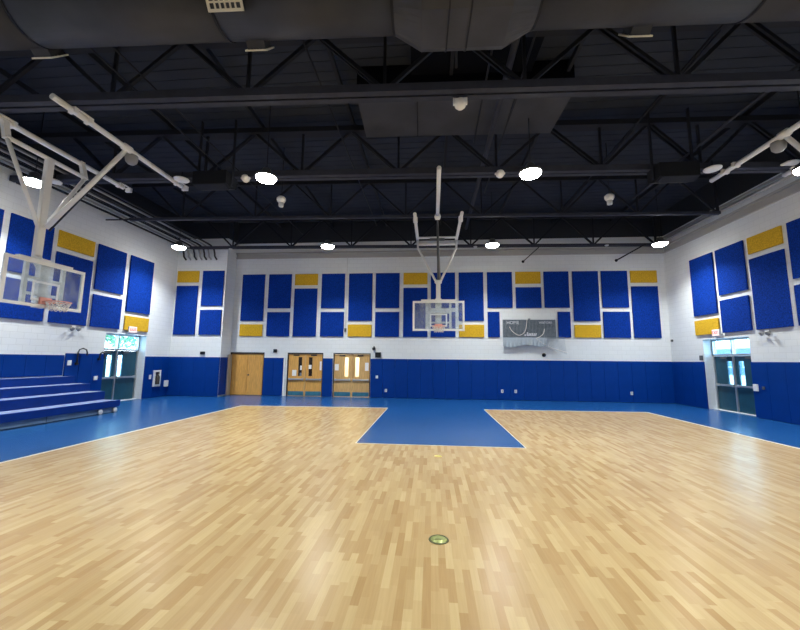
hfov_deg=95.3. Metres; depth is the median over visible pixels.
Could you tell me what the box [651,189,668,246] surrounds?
ceiling lamp
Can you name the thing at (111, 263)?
acoustic panel
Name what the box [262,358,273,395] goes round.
pad
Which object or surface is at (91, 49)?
conduit
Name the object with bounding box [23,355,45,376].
pad
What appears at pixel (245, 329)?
acoustic panel
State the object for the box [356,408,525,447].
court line
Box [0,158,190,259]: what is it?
conduit pipe
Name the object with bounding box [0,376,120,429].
bleachers
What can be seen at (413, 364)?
pad
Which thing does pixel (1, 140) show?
conduit pipe
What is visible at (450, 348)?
wall
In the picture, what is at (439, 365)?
pad
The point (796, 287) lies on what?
acoustic panel
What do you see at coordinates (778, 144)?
basketball hoop
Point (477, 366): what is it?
pad
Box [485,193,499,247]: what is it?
ceiling lamp
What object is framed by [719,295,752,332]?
acoustic panel
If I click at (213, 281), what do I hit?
acoustic panel
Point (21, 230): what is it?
acoustic panel
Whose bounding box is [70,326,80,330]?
light
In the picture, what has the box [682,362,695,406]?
pad
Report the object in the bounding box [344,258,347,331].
conduit
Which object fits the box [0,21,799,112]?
roof truss
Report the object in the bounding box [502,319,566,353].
net
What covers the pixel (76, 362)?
handrail
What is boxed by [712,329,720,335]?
exit sign
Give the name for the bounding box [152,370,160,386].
fire extinguisher cabinet
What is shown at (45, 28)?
air duct
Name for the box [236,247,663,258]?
ledge
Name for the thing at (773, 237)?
acoustic panel
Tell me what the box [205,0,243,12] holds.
grille
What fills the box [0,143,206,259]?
conduit pipe
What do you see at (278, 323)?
acoustic panel
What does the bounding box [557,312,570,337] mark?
acoustic panel
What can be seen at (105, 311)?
acoustic panel
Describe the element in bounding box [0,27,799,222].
ceiling
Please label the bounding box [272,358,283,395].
pad
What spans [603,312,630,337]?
acoustic panel
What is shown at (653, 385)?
pad
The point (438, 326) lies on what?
basketball hoop
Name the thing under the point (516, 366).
pad
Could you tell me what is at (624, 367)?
pad
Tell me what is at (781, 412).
pad
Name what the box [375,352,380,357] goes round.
wall control box
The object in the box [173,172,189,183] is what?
fixture
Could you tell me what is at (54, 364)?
pad
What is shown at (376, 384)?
pad
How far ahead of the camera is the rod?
17.28 m
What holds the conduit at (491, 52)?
attached to the roof truss at (666, 82)
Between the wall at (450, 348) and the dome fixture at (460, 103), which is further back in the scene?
the wall at (450, 348)
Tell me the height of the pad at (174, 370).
1.894 m
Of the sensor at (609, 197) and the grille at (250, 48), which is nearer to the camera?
the grille at (250, 48)
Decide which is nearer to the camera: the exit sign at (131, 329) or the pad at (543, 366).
the exit sign at (131, 329)
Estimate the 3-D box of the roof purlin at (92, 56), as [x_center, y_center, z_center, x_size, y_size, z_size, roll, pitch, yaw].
[-7.260,-6.137,7.933,0.080,0.140,23.350,0,-7,5]
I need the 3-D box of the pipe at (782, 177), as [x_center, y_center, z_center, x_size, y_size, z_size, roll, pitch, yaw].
[11.922,-4.446,10.168,0.100,0.100,15.000,0,-7,5]
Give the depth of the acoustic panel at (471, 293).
18.11 m
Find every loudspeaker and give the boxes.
[192,119,237,190]
[646,107,700,183]
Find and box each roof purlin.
[0,67,218,216]
[85,53,282,228]
[202,49,334,226]
[325,46,386,225]
[440,51,454,224]
[495,37,586,223]
[552,30,724,222]
[610,69,799,221]
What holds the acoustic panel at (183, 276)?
attached to the wall at (181, 345)
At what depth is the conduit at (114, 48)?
8.94 m
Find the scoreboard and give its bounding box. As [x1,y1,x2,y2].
[502,318,555,338]
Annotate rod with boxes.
[615,243,645,261]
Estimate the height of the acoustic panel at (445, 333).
1.250 m
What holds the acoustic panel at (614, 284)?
attached to the wall at (450, 348)
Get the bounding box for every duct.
[0,0,799,68]
[357,37,574,136]
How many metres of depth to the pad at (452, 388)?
17.70 m
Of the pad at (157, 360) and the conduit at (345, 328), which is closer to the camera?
the pad at (157, 360)
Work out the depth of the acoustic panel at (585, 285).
17.64 m
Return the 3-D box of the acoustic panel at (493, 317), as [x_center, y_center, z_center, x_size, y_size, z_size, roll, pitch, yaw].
[4.598,0.466,17.869,0.570,1.250,0.055,0,-7,5]
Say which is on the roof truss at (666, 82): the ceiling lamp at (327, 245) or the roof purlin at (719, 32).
the roof purlin at (719, 32)
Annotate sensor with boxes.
[277,152,285,207]
[604,143,614,205]
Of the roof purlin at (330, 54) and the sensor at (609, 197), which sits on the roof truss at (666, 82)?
the roof purlin at (330, 54)
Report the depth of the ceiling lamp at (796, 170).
9.26 m
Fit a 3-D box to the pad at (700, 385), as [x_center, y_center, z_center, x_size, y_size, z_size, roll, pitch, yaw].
[12.527,2.906,15.204,0.050,1.894,0.659,0,-7,5]
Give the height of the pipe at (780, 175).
0.100 m
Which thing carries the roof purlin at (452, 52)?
on the roof truss at (666, 82)
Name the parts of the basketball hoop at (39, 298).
frame arm, board frame, carrier frame, rim plate, frame arm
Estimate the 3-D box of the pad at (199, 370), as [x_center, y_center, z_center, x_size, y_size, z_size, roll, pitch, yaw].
[-9.840,3.015,17.876,0.658,1.894,0.050,0,-7,5]
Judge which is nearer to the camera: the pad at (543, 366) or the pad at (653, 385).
the pad at (653, 385)
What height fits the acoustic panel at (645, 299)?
2.480 m
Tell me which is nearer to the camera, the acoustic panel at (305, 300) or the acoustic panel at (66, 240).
the acoustic panel at (66, 240)
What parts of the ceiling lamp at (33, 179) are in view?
stem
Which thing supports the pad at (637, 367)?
attached to the wall at (450, 348)
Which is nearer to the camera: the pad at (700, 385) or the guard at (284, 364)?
the pad at (700, 385)
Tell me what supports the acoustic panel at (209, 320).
attached to the wall at (181, 345)
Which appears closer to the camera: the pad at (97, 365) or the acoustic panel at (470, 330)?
the pad at (97, 365)
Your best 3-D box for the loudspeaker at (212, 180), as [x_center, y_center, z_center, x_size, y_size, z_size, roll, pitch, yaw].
[-5.344,-4.661,10.645,1.060,2.160,0.560,0,-7,5]
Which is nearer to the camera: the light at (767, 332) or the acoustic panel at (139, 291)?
the light at (767, 332)
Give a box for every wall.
[0,125,180,398]
[170,221,238,396]
[231,216,671,402]
[335,354,358,376]
[660,128,799,408]
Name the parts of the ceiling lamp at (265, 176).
stem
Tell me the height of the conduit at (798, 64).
0.060 m
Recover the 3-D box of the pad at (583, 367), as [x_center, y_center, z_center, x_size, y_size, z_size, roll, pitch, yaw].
[8.689,3.117,17.205,0.614,1.894,0.050,0,-7,5]
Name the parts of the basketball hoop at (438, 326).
frame arm, carrier frame, board frame, frame arm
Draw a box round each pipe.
[0,133,216,259]
[0,139,211,259]
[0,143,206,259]
[0,148,202,259]
[0,153,196,259]
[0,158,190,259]
[0,162,186,259]
[465,37,520,229]
[663,173,782,238]
[664,174,794,239]
[665,177,782,238]
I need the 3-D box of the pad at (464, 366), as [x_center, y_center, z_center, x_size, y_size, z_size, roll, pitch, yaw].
[3.147,3.120,17.674,0.614,1.894,0.050,0,-7,5]
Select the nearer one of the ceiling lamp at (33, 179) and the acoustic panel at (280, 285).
the ceiling lamp at (33, 179)
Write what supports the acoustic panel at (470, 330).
attached to the wall at (450, 348)
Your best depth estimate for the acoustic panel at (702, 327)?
14.80 m
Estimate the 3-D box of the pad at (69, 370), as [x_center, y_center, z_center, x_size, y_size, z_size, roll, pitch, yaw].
[-11.882,2.365,13.105,0.050,1.964,0.509,0,-7,5]
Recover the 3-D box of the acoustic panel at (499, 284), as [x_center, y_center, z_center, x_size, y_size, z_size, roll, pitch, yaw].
[4.936,-1.246,18.055,1.215,1.800,0.055,0,-7,5]
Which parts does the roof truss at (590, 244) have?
web post, web post, web post, web post, web post, web post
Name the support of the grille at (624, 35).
attached to the air duct at (45, 28)
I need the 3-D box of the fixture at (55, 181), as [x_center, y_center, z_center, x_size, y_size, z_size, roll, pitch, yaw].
[-10.477,-4.151,11.066,0.360,0.270,0.360,0,-7,5]
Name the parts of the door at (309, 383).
kick plate, vision pane, vision pane, kick plate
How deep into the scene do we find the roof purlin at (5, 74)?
11.12 m
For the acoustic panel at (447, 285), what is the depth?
18.27 m
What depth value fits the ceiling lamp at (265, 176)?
9.82 m
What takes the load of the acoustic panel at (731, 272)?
attached to the wall at (783, 344)
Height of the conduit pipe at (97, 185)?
2.275 m
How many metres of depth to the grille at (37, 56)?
6.74 m
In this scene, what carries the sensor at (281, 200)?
hanging from the ceiling
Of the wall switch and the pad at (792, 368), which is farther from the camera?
the wall switch
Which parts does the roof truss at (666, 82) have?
web post, web post, web post, web post, web post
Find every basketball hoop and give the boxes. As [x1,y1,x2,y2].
[0,93,188,312]
[413,166,464,332]
[709,121,799,182]
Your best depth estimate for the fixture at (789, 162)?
9.87 m
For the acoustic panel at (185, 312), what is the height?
2.480 m
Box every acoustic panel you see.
[0,209,3,236]
[0,277,43,321]
[5,213,54,275]
[47,251,92,325]
[57,230,95,256]
[89,294,121,328]
[93,244,126,294]
[123,315,148,331]
[125,255,154,314]
[173,286,198,334]
[177,271,199,282]
[198,310,221,334]
[200,271,224,305]
[239,324,262,335]
[240,274,265,320]
[266,312,289,335]
[268,274,291,307]
[292,288,317,335]
[295,274,317,284]
[320,312,343,336]
[321,274,344,307]
[348,273,372,320]
[348,325,371,336]
[375,273,399,307]
[375,312,398,336]
[403,273,427,284]
[403,288,427,336]
[431,272,454,307]
[431,312,455,336]
[459,272,483,320]
[459,325,483,336]
[487,272,512,307]
[488,312,499,336]
[515,272,540,283]
[515,287,541,307]
[543,271,569,307]
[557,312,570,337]
[572,271,600,320]
[574,325,601,337]
[600,271,628,307]
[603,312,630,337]
[630,270,656,282]
[631,286,661,337]
[689,252,717,316]
[694,318,719,335]
[714,240,747,295]
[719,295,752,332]
[746,225,783,254]
[749,249,793,329]
[786,218,799,278]
[794,284,799,325]
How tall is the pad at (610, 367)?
1.894 m
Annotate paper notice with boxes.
[365,363,368,370]
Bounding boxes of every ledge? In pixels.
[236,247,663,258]
[662,178,799,252]
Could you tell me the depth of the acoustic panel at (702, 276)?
14.97 m
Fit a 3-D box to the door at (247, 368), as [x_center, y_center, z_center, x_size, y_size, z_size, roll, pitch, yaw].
[-7.861,3.005,18.701,1.820,2.170,0.170,0,-7,5]
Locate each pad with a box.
[0,354,3,377]
[1,354,25,377]
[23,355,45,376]
[44,355,64,375]
[63,353,79,382]
[77,353,92,382]
[89,354,103,390]
[141,356,153,398]
[150,356,161,397]
[159,357,169,395]
[166,357,181,395]
[178,357,193,395]
[191,357,206,395]
[204,357,219,396]
[218,357,227,394]
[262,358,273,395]
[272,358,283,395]
[322,358,332,396]
[370,359,382,397]
[382,359,394,397]
[395,359,407,397]
[408,359,419,397]
[420,359,432,398]
[433,359,445,398]
[446,359,458,398]
[458,360,471,398]
[471,360,484,399]
[484,360,497,399]
[497,360,510,399]
[510,360,523,399]
[523,360,537,400]
[536,360,550,400]
[550,360,564,400]
[563,361,577,400]
[576,361,591,401]
[590,361,605,401]
[603,361,619,401]
[617,361,633,401]
[631,361,647,402]
[645,361,661,402]
[659,362,674,402]
[672,362,684,404]
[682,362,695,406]
[692,362,708,408]
[750,362,772,419]
[767,362,791,422]
[785,362,799,424]
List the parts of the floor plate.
lid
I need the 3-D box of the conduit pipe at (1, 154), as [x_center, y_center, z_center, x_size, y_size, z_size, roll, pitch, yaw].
[-10.911,-4.611,13.290,0.164,2.275,11.195,0,-7,5]
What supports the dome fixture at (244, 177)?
attached to the roof truss at (754, 122)
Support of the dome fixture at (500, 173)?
attached to the roof truss at (754, 122)
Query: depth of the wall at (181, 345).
18.62 m
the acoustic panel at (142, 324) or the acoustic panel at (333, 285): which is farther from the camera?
the acoustic panel at (333, 285)
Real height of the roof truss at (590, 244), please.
1.530 m
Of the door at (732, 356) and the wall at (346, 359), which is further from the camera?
the wall at (346, 359)
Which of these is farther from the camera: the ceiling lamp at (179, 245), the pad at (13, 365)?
the ceiling lamp at (179, 245)
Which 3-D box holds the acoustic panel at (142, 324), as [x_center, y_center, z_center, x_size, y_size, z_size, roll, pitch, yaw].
[-11.616,0.403,16.083,0.055,0.610,1.300,0,-7,5]
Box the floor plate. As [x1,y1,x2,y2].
[429,534,448,544]
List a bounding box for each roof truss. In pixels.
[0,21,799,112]
[9,114,799,184]
[106,174,720,220]
[171,216,656,249]
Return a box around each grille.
[32,54,68,58]
[193,183,228,190]
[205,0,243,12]
[245,46,273,51]
[618,34,652,37]
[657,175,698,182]
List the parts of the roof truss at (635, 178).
web post, web post, web post, web post, web post, web post, web post, web post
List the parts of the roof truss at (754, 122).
web post, web post, web post, web post, web post, web post, web post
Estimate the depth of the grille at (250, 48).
6.52 m
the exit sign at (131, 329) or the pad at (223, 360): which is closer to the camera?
the exit sign at (131, 329)
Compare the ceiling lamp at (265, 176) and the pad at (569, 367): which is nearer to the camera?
the ceiling lamp at (265, 176)
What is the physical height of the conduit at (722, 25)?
0.040 m
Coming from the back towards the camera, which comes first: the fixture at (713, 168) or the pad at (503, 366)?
the pad at (503, 366)
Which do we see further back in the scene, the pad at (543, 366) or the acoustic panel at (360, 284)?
the acoustic panel at (360, 284)
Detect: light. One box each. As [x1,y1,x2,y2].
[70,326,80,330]
[758,330,770,335]
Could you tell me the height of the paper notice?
0.400 m
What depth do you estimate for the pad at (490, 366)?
17.54 m
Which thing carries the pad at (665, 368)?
attached to the wall at (450, 348)
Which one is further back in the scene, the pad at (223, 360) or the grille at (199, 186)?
the pad at (223, 360)
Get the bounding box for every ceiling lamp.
[23,112,44,187]
[171,204,186,249]
[255,106,277,183]
[321,194,334,248]
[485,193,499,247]
[518,118,542,179]
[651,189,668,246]
[791,91,799,174]
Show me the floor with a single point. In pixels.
(241, 517)
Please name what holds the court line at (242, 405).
on the floor
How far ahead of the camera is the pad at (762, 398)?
12.32 m
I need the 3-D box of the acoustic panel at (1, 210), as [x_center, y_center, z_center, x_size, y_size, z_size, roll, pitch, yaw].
[-12.108,-2.058,10.284,0.055,2.450,1.300,0,-7,5]
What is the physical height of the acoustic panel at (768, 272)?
2.480 m
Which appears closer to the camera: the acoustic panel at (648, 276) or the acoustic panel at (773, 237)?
the acoustic panel at (773, 237)
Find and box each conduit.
[89,48,264,208]
[112,47,302,234]
[302,40,376,225]
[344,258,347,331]
[473,50,492,142]
[484,31,536,192]
[560,24,723,211]
[632,63,799,199]
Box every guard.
[225,354,231,395]
[282,358,285,395]
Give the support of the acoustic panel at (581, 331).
attached to the wall at (450, 348)
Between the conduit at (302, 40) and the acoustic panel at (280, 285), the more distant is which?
the acoustic panel at (280, 285)
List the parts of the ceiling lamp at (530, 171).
stem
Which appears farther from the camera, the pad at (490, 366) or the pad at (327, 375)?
the pad at (327, 375)
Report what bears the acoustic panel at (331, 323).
attached to the wall at (450, 348)
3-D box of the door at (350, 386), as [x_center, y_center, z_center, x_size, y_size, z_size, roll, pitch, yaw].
[-2.419,3.003,18.250,1.900,2.170,0.150,0,-7,5]
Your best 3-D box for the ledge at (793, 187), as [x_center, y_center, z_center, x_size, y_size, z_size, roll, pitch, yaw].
[12.028,-4.139,9.635,0.100,0.340,16.040,0,-7,5]
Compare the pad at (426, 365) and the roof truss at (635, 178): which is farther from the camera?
the pad at (426, 365)
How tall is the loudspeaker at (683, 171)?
2.160 m
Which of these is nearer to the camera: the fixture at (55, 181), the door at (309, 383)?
the fixture at (55, 181)
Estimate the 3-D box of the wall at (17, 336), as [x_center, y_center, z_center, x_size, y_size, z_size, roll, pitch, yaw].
[-12.579,-1.887,7.850,0.450,9.100,23.950,0,-7,5]
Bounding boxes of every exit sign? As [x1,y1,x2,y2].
[128,326,136,332]
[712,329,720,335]
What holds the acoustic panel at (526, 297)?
attached to the wall at (450, 348)
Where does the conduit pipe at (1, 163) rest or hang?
hanging from the ceiling
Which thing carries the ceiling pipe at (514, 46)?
attached to the ceiling
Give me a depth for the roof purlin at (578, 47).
11.55 m
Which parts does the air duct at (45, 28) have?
hanger rod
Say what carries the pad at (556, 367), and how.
attached to the wall at (450, 348)
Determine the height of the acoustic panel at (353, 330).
0.610 m
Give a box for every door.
[101,333,139,400]
[230,352,264,394]
[286,353,322,396]
[332,353,370,397]
[711,337,755,415]
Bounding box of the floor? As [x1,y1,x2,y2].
[0,395,799,629]
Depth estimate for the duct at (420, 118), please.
9.33 m
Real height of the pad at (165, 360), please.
1.894 m
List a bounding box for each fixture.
[52,174,62,184]
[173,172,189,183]
[241,174,250,182]
[453,96,466,110]
[495,170,504,177]
[703,160,722,172]
[780,155,799,165]
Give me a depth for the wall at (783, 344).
13.98 m
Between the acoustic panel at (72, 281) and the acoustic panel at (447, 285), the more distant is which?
the acoustic panel at (447, 285)
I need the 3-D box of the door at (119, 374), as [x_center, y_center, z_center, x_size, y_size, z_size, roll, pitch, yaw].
[-12.035,2.242,15.509,0.260,2.830,2.110,0,-7,5]
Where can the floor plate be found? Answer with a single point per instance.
(437, 539)
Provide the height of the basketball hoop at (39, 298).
4.329 m
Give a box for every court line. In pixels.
[0,405,799,462]
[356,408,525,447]
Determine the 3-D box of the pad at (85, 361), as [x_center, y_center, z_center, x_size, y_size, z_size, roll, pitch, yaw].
[-11.839,2.428,13.613,0.050,1.964,0.509,0,-7,5]
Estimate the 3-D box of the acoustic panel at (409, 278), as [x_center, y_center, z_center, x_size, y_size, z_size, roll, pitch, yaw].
[0.787,-1.844,18.482,1.215,0.590,0.055,0,-7,5]
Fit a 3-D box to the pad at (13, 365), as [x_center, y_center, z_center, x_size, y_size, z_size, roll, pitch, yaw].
[-12.031,1.582,11.341,0.050,0.710,0.615,0,-7,5]
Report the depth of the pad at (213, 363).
17.79 m
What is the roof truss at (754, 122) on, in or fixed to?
attached to the wall at (17, 336)
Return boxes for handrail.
[74,348,87,364]
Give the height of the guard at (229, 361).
2.050 m
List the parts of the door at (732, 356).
transom pane, vision pane, transom pane, vision pane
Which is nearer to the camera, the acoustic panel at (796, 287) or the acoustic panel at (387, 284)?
the acoustic panel at (796, 287)
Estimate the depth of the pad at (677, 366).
16.50 m
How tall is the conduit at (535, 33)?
0.044 m
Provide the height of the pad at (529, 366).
1.894 m
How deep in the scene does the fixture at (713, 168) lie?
9.97 m
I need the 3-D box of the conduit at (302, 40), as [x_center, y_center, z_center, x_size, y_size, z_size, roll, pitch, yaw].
[-1.740,-5.250,10.313,0.038,0.040,14.800,0,-7,5]
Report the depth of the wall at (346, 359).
20.84 m
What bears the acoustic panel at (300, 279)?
attached to the wall at (450, 348)
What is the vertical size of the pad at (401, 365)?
1.894 m
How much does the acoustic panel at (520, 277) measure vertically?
0.600 m
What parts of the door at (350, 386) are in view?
kick plate, kick plate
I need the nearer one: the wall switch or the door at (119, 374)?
the wall switch
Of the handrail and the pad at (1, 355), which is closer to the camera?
the pad at (1, 355)
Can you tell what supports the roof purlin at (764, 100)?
attached to the wall at (450, 348)
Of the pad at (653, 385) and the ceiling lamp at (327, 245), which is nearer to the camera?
the ceiling lamp at (327, 245)
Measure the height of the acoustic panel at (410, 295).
2.480 m
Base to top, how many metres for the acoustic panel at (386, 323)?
1.250 m
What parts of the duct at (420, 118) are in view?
panel, casing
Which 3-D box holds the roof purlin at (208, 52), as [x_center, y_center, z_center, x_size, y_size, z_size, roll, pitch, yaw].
[-4.470,-6.138,7.697,0.080,0.140,23.350,0,-7,5]
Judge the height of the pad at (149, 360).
1.894 m
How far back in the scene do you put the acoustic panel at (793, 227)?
11.22 m
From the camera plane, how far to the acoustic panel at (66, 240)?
13.32 m
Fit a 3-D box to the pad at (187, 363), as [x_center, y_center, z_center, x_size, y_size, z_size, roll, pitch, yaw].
[-10.500,3.015,17.931,0.658,1.894,0.050,0,-7,5]
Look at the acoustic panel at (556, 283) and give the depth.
17.80 m
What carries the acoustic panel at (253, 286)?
attached to the wall at (450, 348)
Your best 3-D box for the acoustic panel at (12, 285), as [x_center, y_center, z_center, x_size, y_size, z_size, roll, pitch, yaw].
[-11.996,-0.482,11.599,0.055,1.250,1.290,0,-7,5]
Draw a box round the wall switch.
[753,384,758,390]
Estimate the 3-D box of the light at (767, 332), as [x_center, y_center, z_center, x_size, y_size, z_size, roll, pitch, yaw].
[12.198,0.598,12.162,0.192,0.191,0.406,0,-7,5]
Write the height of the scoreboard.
0.970 m
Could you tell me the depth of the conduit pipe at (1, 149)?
13.48 m
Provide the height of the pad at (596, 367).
1.894 m
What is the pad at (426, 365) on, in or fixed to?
attached to the wall at (450, 348)
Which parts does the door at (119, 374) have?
vision pane, transom pane, vision pane, transom pane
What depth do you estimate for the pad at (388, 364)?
17.96 m

